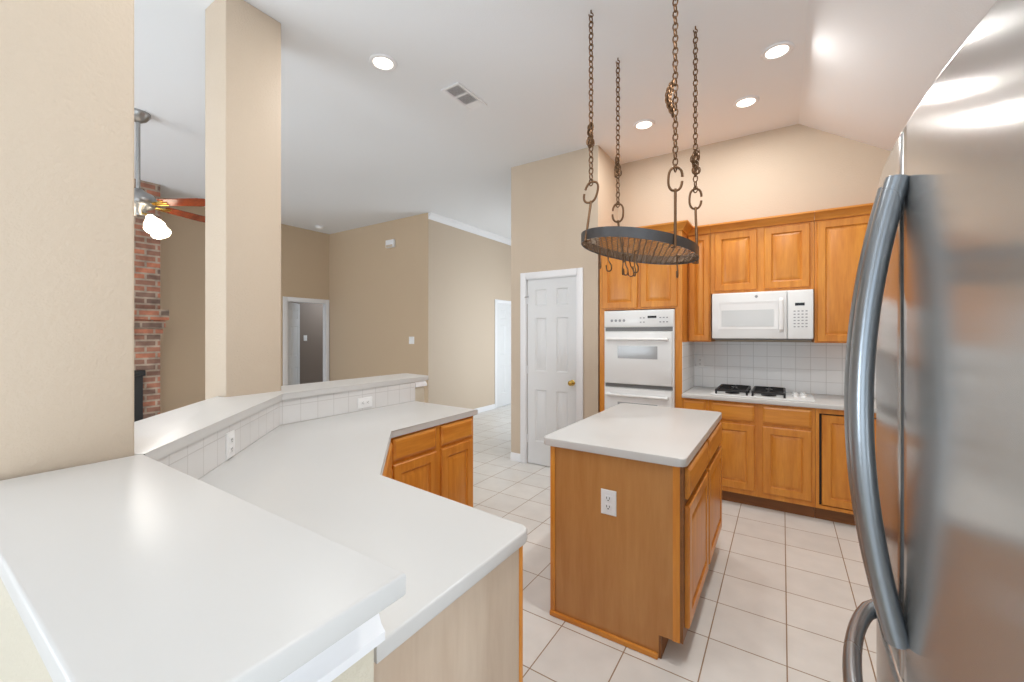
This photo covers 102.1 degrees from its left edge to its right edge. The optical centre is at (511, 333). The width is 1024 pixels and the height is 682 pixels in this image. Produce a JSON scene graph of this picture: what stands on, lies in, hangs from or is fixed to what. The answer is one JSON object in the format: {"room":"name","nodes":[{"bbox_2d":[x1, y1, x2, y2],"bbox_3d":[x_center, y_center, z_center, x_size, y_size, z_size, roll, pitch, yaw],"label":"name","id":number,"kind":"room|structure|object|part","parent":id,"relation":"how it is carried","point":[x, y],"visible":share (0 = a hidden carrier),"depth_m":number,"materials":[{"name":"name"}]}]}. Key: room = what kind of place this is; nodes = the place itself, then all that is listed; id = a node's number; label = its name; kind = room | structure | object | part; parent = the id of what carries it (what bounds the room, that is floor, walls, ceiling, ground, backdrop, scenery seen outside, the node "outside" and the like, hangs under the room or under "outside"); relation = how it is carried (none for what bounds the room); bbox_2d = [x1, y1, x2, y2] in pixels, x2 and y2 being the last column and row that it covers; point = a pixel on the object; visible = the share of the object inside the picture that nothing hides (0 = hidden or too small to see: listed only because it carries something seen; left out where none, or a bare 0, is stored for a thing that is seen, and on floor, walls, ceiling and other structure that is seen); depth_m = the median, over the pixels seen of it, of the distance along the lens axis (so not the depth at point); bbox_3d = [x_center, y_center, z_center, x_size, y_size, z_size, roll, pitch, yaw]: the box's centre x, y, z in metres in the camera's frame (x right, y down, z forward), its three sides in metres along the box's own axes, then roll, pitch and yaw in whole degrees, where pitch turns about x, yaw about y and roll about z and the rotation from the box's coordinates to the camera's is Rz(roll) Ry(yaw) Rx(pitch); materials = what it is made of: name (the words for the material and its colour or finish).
{"room":"kitchen","nodes":[
{"label":"kitchen","id":0,"kind":"room"},
{"bbox_2d":[0,0,133,480],"bbox_3d":[-1.299,-0.762,1.158,0.298,2.296,0.298,0,0,33],"label":"wall column","id":1,"kind":"structure","parent":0,"point":[67,66],"depth_m":1.08,"materials":[{"name":"beige paint"}]},
{"bbox_2d":[0,381,423,681],"bbox_3d":[-1.035,0.919,1.940,1.144,1.062,3.229,0,0,-10],"label":"wall","id":2,"kind":"structure","parent":0,"point":[20,660],"depth_m":0.80,"materials":[{"name":"beige paint"}]},
{"bbox_2d":[0,454,405,681],"bbox_3d":[-0.706,0.368,0.777,1.104,0.036,0.320,0,0,33],"label":"countertop","id":3,"kind":"structure","parent":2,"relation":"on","point":[136,568],"depth_m":0.59,"materials":[{"name":"white laminate"}]},
{"bbox_2d":[157,402,279,478],"bbox_3d":[-1.228,0.462,1.832,0.008,0.148,1.212,0,0,-13],"label":"tile backsplash","id":4,"kind":"structure","parent":2,"relation":"attached to","point":[199,458],"depth_m":1.68,"materials":[{"name":"white tile"}]},
{"bbox_2d":[226,430,234,459],"bbox_3d":[-1.205,0.475,1.777,0.010,0.112,0.075,0,0,-13],"label":"wall outlet","id":5,"kind":"object","parent":4,"relation":"attached to","point":[230,436],"visible":1,"depth_m":1.76,"materials":[{"name":"white plastic"}]},
{"bbox_2d":[134,373,427,460],"bbox_3d":[-1.257,0.368,2.480,0.775,0.036,2.476,0,0,9],"label":"raised ledge","id":6,"kind":"object","parent":2,"relation":"on","point":[156,437],"visible":0.79,"depth_m":1.87,"materials":[{"name":"white laminate"}]},
{"bbox_2d":[280,613,384,681],"bbox_3d":[-0.283,0.430,0.530,0.027,0.084,0.278,0,0,33],"label":"trim","id":7,"kind":"structure","parent":2,"relation":"attached to","point":[332,662],"depth_m":0.58,"materials":[{"name":"white paint"}]},
{"bbox_2d":[280,382,414,424],"bbox_3d":[-1.070,0.462,2.868,0.008,0.148,1.070,0,0,33],"label":"tile backsplash","id":8,"kind":"structure","parent":2,"relation":"attached to","point":[294,410],"depth_m":2.75,"materials":[{"name":"white tile"}]},
{"bbox_2d":[358,396,371,408],"bbox_3d":[-1.030,0.482,2.912,0.010,0.072,0.118,0,0,33],"label":"wall outlet","id":9,"kind":"object","parent":8,"relation":"attached to","point":[363,402],"visible":1,"depth_m":2.91,"materials":[{"name":"white plastic"}]},
{"bbox_2d":[415,381,426,386],"bbox_3d":[-0.877,0.408,3.457,0.343,0.040,0.122,0,0,33],"label":"trim","id":10,"kind":"structure","parent":2,"relation":"attached to","point":[422,383],"depth_m":3.36,"materials":[{"name":"white paint"}]},
{"bbox_2d":[205,0,280,399],"bbox_3d":[-1.612,-0.230,2.491,0.267,3.360,0.306,0,0,33],"label":"wall column","id":11,"kind":"structure","parent":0,"point":[243,43],"depth_m":2.39,"materials":[{"name":"beige paint"}]},
{"bbox_2d":[160,197,328,413],"bbox_3d":[-5.638,-0.230,4.791,0.120,3.360,7.860,0,0,33],"label":"wall","id":12,"kind":"structure","parent":0,"point":[304,252],"depth_m":6.11,"materials":[{"name":"beige paint"}]},
{"bbox_2d":[288,302,299,384],"bbox_3d":[-4.093,0.430,7.720,0.035,2.020,0.760,0,0,-11],"label":"door","id":13,"kind":"structure","parent":12,"relation":"in","point":[293,308],"depth_m":7.73,"materials":[{"name":"white paint"}]},
{"bbox_2d":[283,296,328,385],"bbox_3d":[-3.792,0.400,7.599,0.140,2.100,0.880,0,0,33],"label":"door frame","id":14,"kind":"structure","parent":12,"relation":"attached to","point":[286,300],"depth_m":7.60,"materials":[{"name":"white paint"}]},
{"bbox_2d":[292,302,322,383],"bbox_3d":[-4.142,0.175,8.317,1.230,2.550,3.600,0,0,33],"label":"wall","id":15,"kind":"structure","parent":0,"point":[311,314],"depth_m":8.94,"materials":[{"name":"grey paint"}]},
{"bbox_2d":[329,213,428,402],"bbox_3d":[-2.410,-0.230,7.238,2.610,3.360,0.006,0,0,33],"label":"wall","id":16,"kind":"structure","parent":0,"point":[379,294],"depth_m":7.15,"materials":[{"name":"beige paint"}]},
{"bbox_2d":[386,239,394,247],"bbox_3d":[-2.046,-1.515,6.964,0.200,0.130,0.052,0,0,33],"label":"door chime","id":17,"kind":"object","parent":16,"relation":"attached to","point":[389,243],"visible":1,"depth_m":6.93,"materials":[{"name":"white paint"}]},
{"bbox_2d":[409,337,413,343],"bbox_3d":[-1.633,0.105,6.717,0.118,0.118,0.016,0,0,33],"label":"light switch","id":18,"kind":"object","parent":16,"relation":"attached to","point":[411,339],"visible":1,"depth_m":6.72,"materials":[{"name":"white plastic"}]},
{"bbox_2d":[429,219,510,408],"bbox_3d":[-0.203,-0.230,8.341,0.120,3.360,4.254,0,0,33],"label":"wall","id":19,"kind":"structure","parent":0,"point":[468,271],"depth_m":7.24,"materials":[{"name":"beige paint"}]},
{"bbox_2d":[428,212,510,245],"bbox_3d":[-0.123,-1.860,8.285,0.075,0.100,4.260,0,0,33],"label":"crown molding","id":20,"kind":"structure","parent":19,"relation":"attached to","point":[433,216],"depth_m":7.26,"materials":[{"name":"white paint"}]},
{"bbox_2d":[476,404,494,412],"bbox_3d":[-0.823,1.404,7.270,0.014,0.092,1.795,0,0,33],"label":"baseboard","id":21,"kind":"structure","parent":19,"relation":"attached to","point":[489,407],"depth_m":7.77,"materials":[{"name":"white paint"}]},
{"bbox_2d":[495,299,510,408],"bbox_3d":[-0.068,0.390,8.419,0.020,2.120,0.955,0,0,33],"label":"door frame","id":22,"kind":"structure","parent":19,"relation":"attached to","point":[496,300],"depth_m":8.04,"materials":[{"name":"white paint"}]},
{"bbox_2d":[497,303,510,406],"bbox_3d":[-0.100,0.420,8.431,0.055,2.040,0.811,0,0,33],"label":"door","id":23,"kind":"structure","parent":19,"relation":"in","point":[503,310],"depth_m":8.32,"materials":[{"name":"white paint"}]},
{"bbox_2d":[511,145,617,462],"bbox_3d":[1.802,-0.230,6.574,1.050,3.360,5.020,0,0,33],"label":"wall","id":24,"kind":"structure","parent":0,"point":[549,212],"depth_m":4.43,"materials":[{"name":"beige paint"}]},
{"bbox_2d":[510,452,519,461],"bbox_3d":[0.426,1.404,4.467,1.050,0.092,0.014,0,0,33],"label":"baseboard","id":25,"kind":"structure","parent":24,"relation":"attached to","point":[513,456],"depth_m":4.71,"materials":[{"name":"white paint"}]},
{"bbox_2d":[525,276,575,465],"bbox_3d":[0.411,0.412,4.476,0.628,2.055,0.101,0,0,33],"label":"door","id":26,"kind":"structure","parent":24,"relation":"in","point":[551,302],"depth_m":4.50,"materials":[{"name":"white paint"}]},
{"bbox_3d":[0.616,0.515,4.321,0.062,0.062,0.066,0,0,33],"label":"knob","id":27,"kind":"part","parent":26,"relation":"part of","materials":[{"name":"gold metal"}]},
{"bbox_2d":[520,268,582,462],"bbox_3d":[0.414,0.384,4.471,0.759,2.133,0.020,0,0,33],"label":"door frame","id":28,"kind":"structure","parent":24,"relation":"attached to","point":[578,272],"depth_m":4.57,"materials":[{"name":"white paint"}]},
{"bbox_2d":[134,0,996,238],"bbox_3d":[-1.600,-1.468,4.628,11.220,1.184,12.240,0,0,33],"label":"ceiling","id":29,"kind":"structure","parent":0,"point":[362,145],"depth_m":3.10,"materials":[{"name":"white paint"}]},
{"bbox_2d":[134,108,204,238],"bbox_3d":[-3.263,-1.381,3.611,1.207,1.055,1.236,0,0,33],"label":"ceiling fan","id":30,"kind":"object","parent":29,"relation":"hanging from","point":[144,202],"visible":0.58,"depth_m":3.56,"materials":[{"name":"silver metal"}]},
{"bbox_3d":[-3.050,-0.937,3.536,0.151,0.166,0.153,0,0,33],"label":"globe","id":31,"kind":"part","parent":30,"relation":"part of","materials":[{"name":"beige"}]},
{"bbox_3d":[-3.188,-0.937,3.757,0.153,0.166,0.151,0,0,33],"label":"globe","id":32,"kind":"part","parent":30,"relation":"part of","materials":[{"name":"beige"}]},
{"bbox_3d":[-2.805,-1.135,3.577,0.450,0.033,0.134,0,0,0],"label":"blade","id":33,"kind":"part","parent":30,"relation":"part of","materials":[{"name":"brown wood"}]},
{"bbox_3d":[-3.098,-1.135,3.982,0.134,0.033,0.450,0,0,18],"label":"blade","id":34,"kind":"part","parent":30,"relation":"part of","materials":[{"name":"brown wood"}]},
{"bbox_2d":[369,54,396,71],"bbox_3d":[-0.908,-1.905,2.916,0.190,0.009,0.190,0,0,33],"label":"recessed light","id":35,"kind":"object","parent":29,"relation":"in","point":[382,62],"visible":1,"depth_m":2.91,"materials":[{"name":"white paint"}]},
{"bbox_2d":[441,82,486,111],"bbox_3d":[-0.382,-1.903,3.339,0.180,0.011,0.365,0,0,33],"label":"ceiling vent","id":36,"kind":"object","parent":29,"relation":"in","point":[457,91],"visible":1,"depth_m":3.33,"materials":[{"name":"white metal"}]},
{"bbox_2d":[581,0,702,264],"bbox_3d":[0.768,-1.165,2.520,0.675,1.489,0.736,0,0,36],"label":"pot rack","id":37,"kind":"object","parent":29,"relation":"hanging from","point":[674,240],"visible":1,"depth_m":2.43,"materials":[{"name":"metal"}]},
{"bbox_3d":[0.449,-0.659,2.418,0.025,0.252,0.073,0,0,44],"label":"hanger rod","id":38,"kind":"part","parent":37,"relation":"part of","materials":[{"name":"metal"}]},
{"bbox_3d":[0.463,-1.374,2.445,0.044,1.008,0.062,0,0,33],"label":"chain","id":39,"kind":"part","parent":37,"relation":"part of","materials":[{"name":"metal"}]},
{"bbox_2d":[599,246,600,268],"bbox_3d":[0.554,-0.478,2.600,0.008,0.142,0.049,0,0,3],"label":"hook","id":40,"kind":"object","parent":37,"relation":"hanging from","point":[600,246],"visible":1,"depth_m":2.60,"materials":[{"name":"metal"}]},
{"bbox_2d":[605,250,611,271],"bbox_3d":[0.621,-0.468,2.653,0.049,0.142,0.008,0,0,43],"label":"hook","id":41,"kind":"object","parent":37,"relation":"hanging from","point":[608,250],"visible":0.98,"depth_m":2.65,"materials":[{"name":"metal"}]},
{"bbox_3d":[0.732,-1.375,2.865,0.053,1.006,0.059,0,0,33],"label":"chain","id":42,"kind":"part","parent":37,"relation":"part of","materials":[{"name":"metal"}]},
{"bbox_2d":[622,254,623,274],"bbox_3d":[0.722,-0.454,2.699,0.008,0.142,0.049,0,0,23],"label":"hook","id":43,"kind":"object","parent":37,"relation":"hanging from","point":[622,254],"visible":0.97,"depth_m":2.70,"materials":[{"name":"metal"}]},
{"bbox_2d":[624,255,628,275],"bbox_3d":[0.743,-0.450,2.701,0.008,0.142,0.049,0,0,-27],"label":"hook","id":44,"kind":"object","parent":37,"relation":"hanging from","point":[625,255],"visible":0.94,"depth_m":2.70,"materials":[{"name":"metal"}]},
{"bbox_2d":[628,255,634,276],"bbox_3d":[0.780,-0.443,2.714,0.049,0.142,0.008,0,0,23],"label":"hook","id":45,"kind":"object","parent":37,"relation":"hanging from","point":[631,255],"visible":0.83,"depth_m":2.71,"materials":[{"name":"metal"}]},
{"bbox_2d":[632,250,638,272],"bbox_3d":[0.756,-0.441,2.530,0.008,0.142,0.049,0,0,-37],"label":"hook","id":46,"kind":"object","parent":37,"relation":"hanging from","point":[637,250],"visible":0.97,"depth_m":2.53,"materials":[{"name":"metal"}]},
{"bbox_3d":[0.844,-1.367,2.200,0.069,1.023,0.045,0,0,0],"label":"chain","id":47,"kind":"part","parent":37,"relation":"part of","materials":[{"name":"metal"}]},
{"bbox_3d":[0.861,-0.610,2.187,0.026,0.317,0.038,0,0,-8],"label":"hanger rod","id":48,"kind":"part","parent":37,"relation":"part of","materials":[{"name":"metal"}]},
{"bbox_2d":[676,254,678,277],"bbox_3d":[0.979,-0.401,2.454,0.008,0.142,0.049,0,0,13],"label":"hook","id":49,"kind":"object","parent":37,"relation":"hanging from","point":[677,255],"visible":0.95,"depth_m":2.46,"materials":[{"name":"metal"}]},
{"bbox_3d":[1.125,-0.604,2.528,0.038,0.367,0.101,0,0,33],"label":"hanger rod","id":50,"kind":"part","parent":37,"relation":"part of","materials":[{"name":"metal"}]},
{"bbox_3d":[1.138,-1.376,2.569,0.054,1.005,0.053,0,0,2],"label":"chain","id":51,"kind":"part","parent":37,"relation":"part of","materials":[{"name":"metal"}]},
{"bbox_2d":[633,119,654,129],"bbox_3d":[1.204,-1.905,3.780,0.190,0.009,0.190,0,0,33],"label":"recessed light","id":52,"kind":"object","parent":29,"relation":"in","point":[645,124],"visible":1,"depth_m":3.77,"materials":[{"name":"white paint"}]},
{"bbox_2d":[733,95,758,108],"bbox_3d":[1.928,-1.905,3.412,0.190,0.009,0.190,0,0,33],"label":"recessed light","id":53,"kind":"object","parent":29,"relation":"in","point":[747,101],"visible":1,"depth_m":3.41,"materials":[{"name":"white paint"}]},
{"bbox_2d":[761,41,793,60],"bbox_3d":[1.789,-1.905,2.797,0.190,0.009,0.190,0,0,33],"label":"recessed light","id":54,"kind":"object","parent":29,"relation":"in","point":[778,50],"visible":1,"depth_m":2.79,"materials":[{"name":"white paint"}]},
{"bbox_2d":[473,404,875,681],"bbox_3d":[-1.600,1.510,4.628,11.220,0.120,12.240,0,0,33],"label":"floor","id":55,"kind":"structure","parent":0,"point":[781,591],"depth_m":2.25,"materials":[{"name":"tile"}]},
{"bbox_2d":[134,179,168,421],"bbox_3d":[-5.390,-0.229,4.409,0.708,3.358,2.590,0,0,33],"label":"fireplace","id":56,"kind":"object","parent":55,"relation":"on","point":[149,324],"visible":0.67,"depth_m":5.19,"materials":[{"name":"red brick"}]},
{"bbox_2d":[382,442,392,478],"bbox_3d":[-0.925,0.963,1.891,0.699,0.774,1.576,0,0,-13],"label":"base cabinet","id":57,"kind":"object","parent":55,"relation":"on","point":[387,472],"visible":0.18,"depth_m":2.02,"materials":[{"name":"brown wood"}]},
{"bbox_2d":[390,416,472,506],"bbox_3d":[-0.728,1.013,2.780,0.640,0.874,0.740,0,0,33],"label":"base cabinet","id":58,"kind":"object","parent":55,"relation":"on","point":[438,460],"visible":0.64,"depth_m":2.63,"materials":[{"name":"brown wood"}]},
{"bbox_2d":[198,401,526,663],"bbox_3d":[-0.693,0.555,1.986,1.189,0.038,2.659,0,0,-9],"label":"countertop","id":59,"kind":"structure","parent":58,"relation":"on","point":[323,476],"depth_m":1.29,"materials":[{"name":"white laminate"}]},
{"bbox_3d":[-0.571,0.651,2.455,0.020,0.127,0.342,0,0,33],"label":"drawer","id":60,"kind":"part","parent":58,"relation":"part of","materials":[{"name":"brown wood"}]},
{"bbox_3d":[-0.571,1.022,2.455,0.020,0.575,0.342,0,0,33],"label":"door","id":61,"kind":"part","parent":58,"relation":"part of","materials":[{"name":"brown wood"}]},
{"bbox_3d":[-0.366,0.651,2.768,0.020,0.127,0.314,0,0,33],"label":"drawer","id":62,"kind":"part","parent":58,"relation":"part of","materials":[{"name":"brown wood"}]},
{"bbox_3d":[-0.366,1.022,2.768,0.020,0.575,0.314,0,0,33],"label":"door","id":63,"kind":"part","parent":58,"relation":"part of","materials":[{"name":"brown wood"}]},
{"bbox_2d":[374,546,522,681],"bbox_3d":[-0.399,1.013,1.124,0.700,0.874,0.506,0,0,33],"label":"base cabinet","id":64,"kind":"object","parent":55,"relation":"on","point":[478,637],"visible":0.17,"depth_m":0.97,"materials":[{"name":"beige wood"}]},
{"bbox_2d":[550,422,721,659],"bbox_3d":[0.810,1.012,2.471,0.666,0.876,1.237,0,0,33],"label":"kitchen island","id":65,"kind":"object","parent":55,"relation":"on","point":[633,543],"visible":0.96,"depth_m":1.96,"materials":[{"name":"brown wood"}]},
{"bbox_3d":[0.423,1.437,1.992,0.542,0.026,0.014,0,0,33],"label":"moulding","id":66,"kind":"part","parent":65,"relation":"part of","materials":[{"name":"brown wood"}]},
{"bbox_2d":[601,488,615,516],"bbox_3d":[0.460,0.803,1.973,0.075,0.118,0.006,0,0,33],"label":"outlet","id":67,"kind":"object","parent":65,"relation":"attached to","point":[608,495],"depth_m":1.97,"materials":[{"name":"white plastic"}]},
{"bbox_2d":[605,503,611,510],"bbox_3d":[0.458,0.823,1.969,0.035,0.028,0.004,0,0,33],"label":"socket","id":68,"kind":"object","parent":65,"relation":"attached to","point":[608,506],"depth_m":1.97,"materials":[{"name":"white plastic"}]},
{"bbox_2d":[605,495,611,501],"bbox_3d":[0.458,0.783,1.969,0.035,0.028,0.004,0,0,33],"label":"socket","id":69,"kind":"object","parent":65,"relation":"attached to","point":[608,498],"depth_m":1.97,"materials":[{"name":"white plastic"}]},
{"bbox_2d":[544,403,721,466],"bbox_3d":[0.798,0.555,2.493,0.700,0.038,1.283,0,0,33],"label":"island countertop","id":70,"kind":"structure","parent":65,"relation":"on","point":[670,436],"depth_m":2.23,"materials":[{"name":"white laminate"}]},
{"bbox_3d":[0.921,0.660,2.050,0.020,0.136,0.550,0,0,33],"label":"drawer","id":71,"kind":"part","parent":65,"relation":"part of","materials":[{"name":"brown wood"}]},
{"bbox_3d":[0.921,1.026,2.050,0.020,0.537,0.550,0,0,33],"label":"door","id":72,"kind":"part","parent":65,"relation":"part of","materials":[{"name":"brown wood"}]},
{"bbox_3d":[1.071,0.960,2.309,0.012,0.770,1.223,0,0,33],"label":"frame","id":73,"kind":"part","parent":65,"relation":"part of","materials":[{"name":"brown wood"}]},
{"bbox_3d":[1.253,0.660,2.559,0.020,0.136,0.555,0,0,33],"label":"drawer","id":74,"kind":"part","parent":65,"relation":"part of","materials":[{"name":"brown wood"}]},
{"bbox_3d":[1.253,1.026,2.559,0.020,0.537,0.555,0,0,33],"label":"door","id":75,"kind":"part","parent":65,"relation":"part of","materials":[{"name":"brown wood"}]},
{"bbox_2d":[599,220,692,411],"bbox_3d":[1.383,0.220,4.173,0.847,2.460,0.654,0,0,33],"label":"tall cabinet","id":76,"kind":"object","parent":55,"relation":"on","point":[654,286],"visible":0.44,"depth_m":3.90,"materials":[{"name":"brown wood"}]},
{"bbox_3d":[1.054,-0.585,4.059,0.349,0.670,0.020,0,0,33],"label":"door","id":77,"kind":"part","parent":76,"relation":"part of","materials":[{"name":"brown wood"}]},
{"bbox_2d":[604,309,674,409],"bbox_3d":[1.308,0.403,4.111,0.660,1.255,0.586,0,0,33],"label":"wall oven","id":78,"kind":"object","parent":76,"relation":"in","point":[639,344],"visible":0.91,"depth_m":3.89,"materials":[{"name":"white metal"}]},
{"bbox_3d":[1.163,0.585,3.887,0.578,0.026,0.053,0,0,33],"label":"handle","id":79,"kind":"part","parent":78,"relation":"part of","materials":[{"name":"white plastic"}]},
{"bbox_3d":[1.163,0.050,3.887,0.578,0.026,0.053,0,0,33],"label":"handle","id":80,"kind":"part","parent":78,"relation":"part of","materials":[{"name":"white plastic"}]},
{"bbox_3d":[1.186,0.771,3.922,0.630,0.498,0.034,0,0,33],"label":"door","id":81,"kind":"part","parent":78,"relation":"part of","materials":[{"name":"white metal"}]},
{"bbox_3d":[1.186,0.229,3.922,0.630,0.498,0.034,0,0,33],"label":"door","id":82,"kind":"part","parent":78,"relation":"part of","materials":[{"name":"white metal"}]},
{"bbox_3d":[1.190,-0.143,3.931,0.652,0.157,0.014,0,0,33],"label":"control panel","id":83,"kind":"part","parent":78,"relation":"part of","materials":[{"name":"white ceramic"}]},
{"bbox_3d":[1.277,-0.974,4.012,0.847,0.072,0.269,0,0,33],"label":"crown","id":84,"kind":"part","parent":76,"relation":"part of","materials":[{"name":"brown wood"}]},
{"bbox_3d":[1.364,-0.585,3.857,0.333,0.670,0.020,0,0,33],"label":"door","id":85,"kind":"part","parent":76,"relation":"part of","materials":[{"name":"brown wood"}]},
{"bbox_2d":[682,342,693,392],"bbox_3d":[1.705,0.306,3.998,0.007,0.460,0.579,0,0,33],"label":"tile backsplash","id":86,"kind":"object","parent":76,"relation":"attached to","point":[687,347],"visible":0.86,"depth_m":3.93,"materials":[{"name":"white tile"}]},
{"bbox_2d":[682,398,707,410],"bbox_3d":[1.788,1.013,3.933,0.214,0.874,0.612,0,0,33],"label":"base cabinet","id":87,"kind":"object","parent":55,"relation":"on","point":[687,403],"visible":0.2,"depth_m":3.68,"materials":[{"name":"brown wood"}]},
{"bbox_3d":[1.623,0.665,3.687,0.177,0.140,0.020,0,0,33],"label":"drawer","id":88,"kind":"part","parent":87,"relation":"part of","materials":[{"name":"brown wood"}]},
{"bbox_2d":[708,400,814,517],"bbox_3d":[2.196,1.013,3.667,0.757,0.874,0.612,0,0,33],"label":"base cabinet","id":89,"kind":"object","parent":55,"relation":"on","point":[768,451],"visible":0.84,"depth_m":3.38,"materials":[{"name":"brown wood"}]},
{"bbox_3d":[1.876,0.665,3.522,0.322,0.140,0.020,0,0,33],"label":"drawer","id":90,"kind":"part","parent":89,"relation":"part of","materials":[{"name":"brown wood"}]},
{"bbox_3d":[1.876,1.032,3.522,0.322,0.545,0.020,0,0,33],"label":"door","id":91,"kind":"part","parent":89,"relation":"part of","materials":[{"name":"brown wood"}]},
{"bbox_3d":[2.196,0.665,3.314,0.326,0.140,0.020,0,0,33],"label":"drawer","id":92,"kind":"part","parent":89,"relation":"part of","materials":[{"name":"brown wood"}]},
{"bbox_3d":[2.196,1.032,3.314,0.326,0.545,0.020,0,0,33],"label":"door","id":93,"kind":"part","parent":89,"relation":"part of","materials":[{"name":"brown wood"}]},
{"bbox_2d":[815,408,875,525],"bbox_3d":[2.696,1.013,3.347,0.425,0.874,0.598,0,0,33],"label":"base cabinet","id":94,"kind":"object","parent":55,"relation":"on","point":[833,502],"visible":0.44,"depth_m":3.17,"materials":[{"name":"brown wood"}]},
{"bbox_2d":[842,0,1023,681],"bbox_3d":[0.945,0.553,0.494,0.857,1.793,0.910,0,0,33],"label":"refrigerator","id":95,"kind":"object","parent":55,"relation":"on","point":[937,305],"visible":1,"depth_m":0.51,"materials":[{"name":"grey metal"}]},
{"bbox_3d":[0.631,0.645,0.699,0.108,0.039,0.738,0,0,33],"label":"handle","id":96,"kind":"part","parent":95,"relation":"part of","materials":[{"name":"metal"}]},
{"bbox_3d":[0.636,0.122,0.730,0.079,0.753,0.047,0,0,33],"label":"handle","id":97,"kind":"part","parent":95,"relation":"part of","materials":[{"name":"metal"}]},
{"bbox_3d":[0.604,0.122,0.682,0.079,0.753,0.047,0,0,33],"label":"handle","id":98,"kind":"part","parent":95,"relation":"part of","materials":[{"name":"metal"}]},
{"bbox_3d":[0.679,0.983,0.667,0.075,0.775,0.910,0,0,33],"label":"freezer drawer","id":99,"kind":"part","parent":95,"relation":"part of","materials":[{"name":"metal"}]},
{"bbox_3d":[0.804,0.121,0.859,0.075,0.928,0.452,0,0,33],"label":"door","id":100,"kind":"part","parent":95,"relation":"part of","materials":[{"name":"metal"}]},
{"bbox_3d":[0.554,0.121,0.476,0.075,0.928,0.452,0,0,33],"label":"door","id":101,"kind":"part","parent":95,"relation":"part of","materials":[{"name":"metal"}]},
{"bbox_3d":[3.274,1.013,2.963,0.958,0.874,0.612,0,0,33],"label":"base cabinet","id":102,"kind":"object","parent":55,"relation":"on","visible":0},
{"bbox_2d":[682,386,875,412],"bbox_3d":[2.686,0.555,3.332,2.370,0.038,0.620,0,0,33],"label":"countertop","id":103,"kind":"structure","parent":102,"relation":"on","point":[834,402],"depth_m":3.43,"materials":[{"name":"white laminate"}]},
{"bbox_2d":[711,384,814,401],"bbox_3d":[2.193,0.508,3.647,0.745,0.056,0.495,0,0,33],"label":"cooktop","id":104,"kind":"object","parent":103,"relation":"in","point":[779,393],"visible":1,"depth_m":3.55,"materials":[{"name":"black metal"}]},
{"bbox_3d":[2.193,0.531,3.647,0.745,0.010,0.495,0,0,33],"label":"glass","id":105,"kind":"part","parent":104,"relation":"part of","materials":[{"name":"white glass"}]},
{"bbox_3d":[2.185,0.512,3.527,0.116,0.028,0.116,0,0,33],"label":"burner","id":106,"kind":"part","parent":104,"relation":"part of","materials":[{"name":"black metal"}]},
{"bbox_2d":[618,124,890,395],"bbox_3d":[2.562,-0.230,3.869,3.180,3.360,0.120,0,0,33],"label":"wall","id":107,"kind":"structure","parent":0,"point":[797,168],"depth_m":3.95,"materials":[{"name":"beige paint"}]},
{"bbox_2d":[688,224,714,341],"bbox_3d":[1.845,-0.468,4.032,0.197,1.085,0.384,0,0,33],"label":"upper cabinet","id":108,"kind":"object","parent":107,"relation":"attached to","point":[699,275],"visible":0.89,"depth_m":3.90,"materials":[{"name":"brown wood"}]},
{"bbox_3d":[1.768,-0.430,3.915,0.175,0.990,0.020,0,0,33],"label":"door","id":109,"kind":"part","parent":108,"relation":"part of","materials":[{"name":"brown wood"}]},
{"bbox_3d":[1.757,-0.974,3.897,0.196,0.072,0.062,0,0,33],"label":"crown","id":110,"kind":"part","parent":108,"relation":"part of","materials":[{"name":"brown wood"}]},
{"bbox_2d":[710,210,814,293],"bbox_3d":[2.256,-0.691,3.764,0.780,0.638,0.384,0,0,33],"label":"upper cabinet","id":111,"kind":"object","parent":107,"relation":"attached to","point":[771,253],"visible":0.98,"depth_m":3.62,"materials":[{"name":"brown wood"}]},
{"bbox_3d":[2.023,-0.658,3.749,0.336,0.527,0.020,0,0,33],"label":"door","id":112,"kind":"part","parent":111,"relation":"part of","materials":[{"name":"brown wood"}]},
{"bbox_3d":[2.168,-0.974,3.629,0.780,0.072,0.062,0,0,33],"label":"crown","id":113,"kind":"part","parent":111,"relation":"part of","materials":[{"name":"brown wood"}]},
{"bbox_2d":[712,289,813,339],"bbox_3d":[2.241,-0.158,3.732,0.754,0.421,0.436,0,0,33],"label":"microwave","id":114,"kind":"object","parent":111,"relation":"attached to","point":[786,314],"visible":1,"depth_m":3.57,"materials":[{"name":"white plastic"}]},
{"bbox_3d":[2.077,-0.160,3.647,0.573,0.404,0.029,0,0,33],"label":"door","id":115,"kind":"part","parent":114,"relation":"part of","materials":[{"name":"white plastic"}]},
{"bbox_3d":[2.264,-0.160,3.482,0.032,0.295,0.044,0,0,33],"label":"handle","id":116,"kind":"part","parent":114,"relation":"part of","materials":[{"name":"white plastic"}]},
{"bbox_3d":[2.345,-0.658,3.539,0.327,0.527,0.020,0,0,33],"label":"door","id":117,"kind":"part","parent":111,"relation":"part of","materials":[{"name":"brown wood"}]},
{"bbox_2d":[694,341,875,397],"bbox_3d":[2.859,0.306,3.597,2.370,0.460,0.009,0,0,33],"label":"tile backsplash","id":118,"kind":"structure","parent":107,"relation":"attached to","point":[807,367],"depth_m":3.85,"materials":[{"name":"white tile"}]},
{"bbox_2d":[696,356,703,367],"bbox_3d":[1.909,0.285,4.205,0.075,0.118,0.010,0,0,33],"label":"wall outlet","id":119,"kind":"object","parent":118,"relation":"attached to","point":[699,359],"visible":1,"depth_m":4.20,"materials":[{"name":"white plastic"}]},
{"bbox_2d":[812,203,872,342],"bbox_3d":[2.939,-0.468,3.318,0.847,1.085,0.384,0,0,33],"label":"upper cabinet","id":120,"kind":"object","parent":107,"relation":"attached to","point":[839,232],"visible":0.27,"depth_m":3.35,"materials":[{"name":"brown wood"}]},
{"bbox_3d":[2.850,-0.974,3.183,0.847,0.072,0.062,0,0,33],"label":"crown","id":121,"kind":"part","parent":120,"relation":"part of","materials":[{"name":"brown wood"}]}
]}

